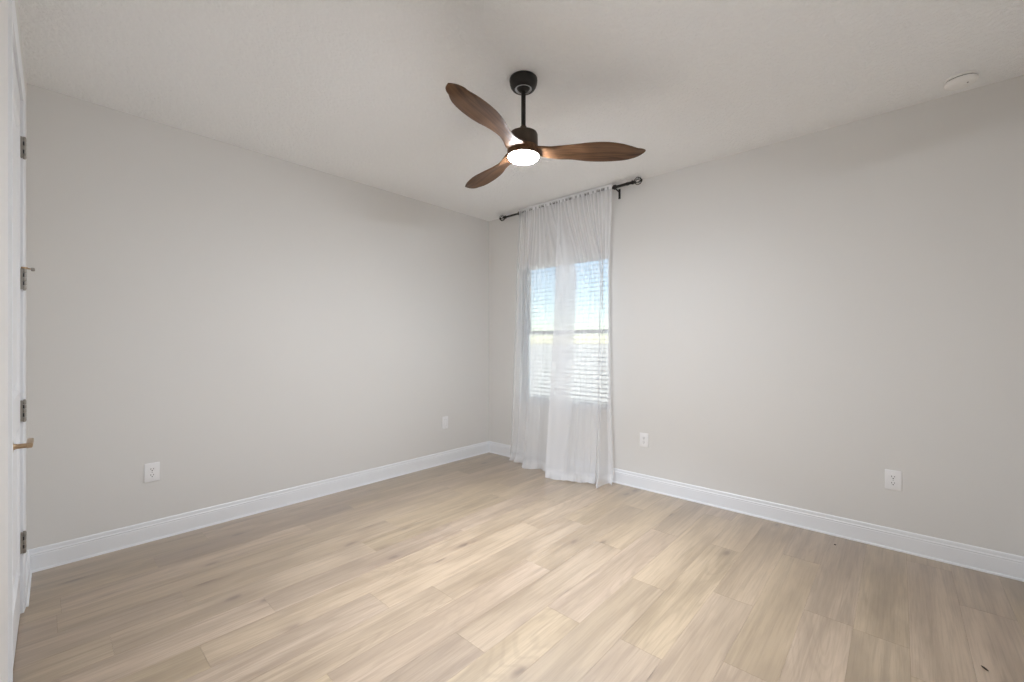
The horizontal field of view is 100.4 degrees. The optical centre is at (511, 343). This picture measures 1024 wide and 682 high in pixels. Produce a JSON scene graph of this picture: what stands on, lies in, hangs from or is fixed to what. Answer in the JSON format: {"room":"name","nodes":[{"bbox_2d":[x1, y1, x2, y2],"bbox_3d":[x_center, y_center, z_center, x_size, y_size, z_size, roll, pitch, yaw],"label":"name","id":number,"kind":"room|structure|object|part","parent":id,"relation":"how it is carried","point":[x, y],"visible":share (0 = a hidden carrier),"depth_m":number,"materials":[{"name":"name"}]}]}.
{"room":"empty bedroom","nodes":[
{"label":"empty bedroom","id":0,"kind":"room"},
{"bbox_2d":[0,0,26,681],"bbox_3d":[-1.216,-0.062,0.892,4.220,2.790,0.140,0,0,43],"label":"door frame","id":1,"kind":"structure","parent":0,"point":[3,3],"depth_m":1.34,"materials":[{"name":"paint"}]},
{"bbox_2d":[13,53,34,664],"bbox_3d":[-2.036,0.060,1.763,0.832,2.423,0.092,0,0,43],"label":"door","id":2,"kind":"structure","parent":1,"relation":"in","point":[19,142],"depth_m":1.87,"materials":[{"name":"paint"}]},
{"bbox_3d":[-2.040,-0.387,1.744,0.577,1.230,0.014,0,0,43],"label":"panel moulding","id":3,"kind":"part","parent":2,"relation":"part of","materials":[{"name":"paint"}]},
{"bbox_3d":[-2.040,0.721,1.744,0.577,0.675,0.014,0,0,43],"label":"panel moulding","id":4,"kind":"part","parent":2,"relation":"part of","materials":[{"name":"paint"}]},
{"bbox_3d":[-1.774,0.368,1.533,0.060,0.060,0.044,0,0,43],"label":"lever handle","id":5,"kind":"part","parent":2,"relation":"part of","materials":[{"name":"gold metal"}]},
{"bbox_2d":[26,550,31,606],"bbox_3d":[-2.537,1.218,2.235,0.454,0.132,0.020,0,0,43],"label":"baseboard","id":6,"kind":"structure","parent":1,"relation":"attached to","point":[28,572],"depth_m":2.23,"materials":[{"name":"paint"}]},
{"bbox_2d":[27,83,488,549],"bbox_3d":[-1.559,-0.062,3.773,0.160,2.790,4.250,0,0,42],"label":"wall","id":7,"kind":"structure","parent":0,"point":[243,323],"depth_m":3.05,"materials":[{"name":"paint"}]},
{"bbox_2d":[144,462,159,482],"bbox_3d":[-2.345,0.836,2.780,0.009,0.122,0.079,0,0,42],"label":"wall outlet","id":8,"kind":"object","parent":7,"relation":"attached to","point":[151,470],"visible":1,"depth_m":2.78,"materials":[{"name":"white plastic"}]},
{"bbox_2d":[28,441,488,572],"bbox_3d":[-1.487,1.218,3.723,0.014,0.132,3.628,0,0,42],"label":"baseboard","id":9,"kind":"structure","parent":7,"relation":"attached to","point":[65,552],"depth_m":3.06,"materials":[{"name":"paint"}]},
{"bbox_2d":[442,416,447,428],"bbox_3d":[-0.715,0.843,4.577,0.009,0.132,0.076,0,0,42],"label":"wall plate","id":10,"kind":"object","parent":7,"relation":"attached to","point":[444,419],"visible":1,"depth_m":4.57,"materials":[{"name":"white plastic"}]},
{"bbox_2d":[13,452,1023,681],"bbox_3d":[0.039,1.334,2.290,4.600,0.102,4.200,0,0,42],"label":"floor","id":11,"kind":"structure","parent":0,"point":[487,567],"depth_m":2.14,"materials":[{"name":"brown wood"}]},
{"bbox_2d":[18,0,1023,220],"bbox_3d":[-0.263,-1.532,1.956,4.800,0.150,5.400,0,0,42],"label":"ceiling","id":12,"kind":"structure","parent":0,"point":[354,90],"depth_m":2.29,"materials":[{"name":"white paint"}]},
{"bbox_2d":[445,70,645,188],"bbox_3d":[-0.053,-1.229,2.330,1.147,0.454,1.137,0,0,42],"label":"ceiling fan","id":13,"kind":"object","parent":12,"relation":"hanging from","point":[521,143],"visible":1,"depth_m":2.30,"materials":[{"name":"brown wood"}]},
{"bbox_3d":[-0.101,-1.060,2.037,0.172,0.041,0.653,0,0,29],"label":"blade","id":14,"kind":"part","parent":13,"relation":"part of","materials":[{"name":"brown wood"}]},
{"bbox_3d":[-0.123,-1.060,2.641,0.172,0.041,0.653,0,0,-31],"label":"blade","id":15,"kind":"part","parent":13,"relation":"part of","materials":[{"name":"brown wood"}]},
{"bbox_3d":[0.412,-1.060,2.358,0.653,0.041,0.172,0,0,-1],"label":"blade","id":16,"kind":"part","parent":13,"relation":"part of","materials":[{"name":"brown wood"}]},
{"bbox_2d":[943,70,979,90],"bbox_3d":[2.460,-1.434,2.339,0.140,0.044,0.140,0,0,42],"label":"smoke detector","id":17,"kind":"object","parent":12,"relation":"attached to","point":[961,80],"visible":1,"depth_m":2.31,"materials":[{"name":"plastic"}]},
{"bbox_2d":[489,75,1023,556],"bbox_3d":[1.346,-0.062,3.737,4.190,2.790,0.200,0,0,42],"label":"wall","id":18,"kind":"structure","parent":0,"point":[799,321],"depth_m":2.87,"materials":[{"name":"paint"}]},
{"bbox_2d":[499,177,641,220],"bbox_3d":[0.511,-1.391,4.276,1.708,0.119,0.123,0,0,42],"label":"curtain rod","id":19,"kind":"object","parent":18,"relation":"attached to","point":[632,182],"visible":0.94,"depth_m":3.92,"materials":[{"name":"black metal"}]},
{"bbox_2d":[509,183,612,487],"bbox_3d":[0.365,-0.085,4.219,1.297,2.728,0.294,0,0,42],"label":"sheer curtain","id":20,"kind":"object","parent":19,"relation":"hanging from","point":[565,421],"visible":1,"depth_m":4.08,"materials":[{"name":"white fabric"}]},
{"bbox_2d":[640,433,647,447],"bbox_3d":[1.164,0.847,3.761,0.079,0.122,0.009,0,0,42],"label":"wall outlet","id":21,"kind":"object","parent":18,"relation":"attached to","point":[643,436],"visible":1,"depth_m":3.76,"materials":[{"name":"white plastic"}]},
{"bbox_2d":[489,441,1023,581],"bbox_3d":[1.274,1.218,3.658,4.190,0.132,0.014,0,0,42],"label":"baseboard","id":22,"kind":"structure","parent":18,"relation":"attached to","point":[998,563],"depth_m":2.84,"materials":[{"name":"paint"}]},
{"bbox_2d":[885,469,901,490],"bbox_3d":[2.377,0.849,2.661,0.079,0.122,0.009,0,0,42],"label":"wall outlet","id":23,"kind":"object","parent":18,"relation":"attached to","point":[893,479],"visible":1,"depth_m":2.66,"materials":[{"name":"white plastic"}]},
{"bbox_2d":[889,481,896,485],"bbox_3d":[2.375,0.869,2.659,0.034,0.027,0.003,0,0,42],"label":"receptacle","id":24,"kind":"object","parent":23,"relation":"attached to","point":[891,483],"depth_m":2.66,"materials":[{"name":"white plastic"}]},
{"bbox_2d":[889,475,896,479],"bbox_3d":[2.375,0.830,2.659,0.034,0.027,0.003,0,0,42],"label":"receptacle","id":25,"kind":"object","parent":23,"relation":"attached to","point":[891,477],"depth_m":2.66,"materials":[{"name":"white plastic"}]}
]}

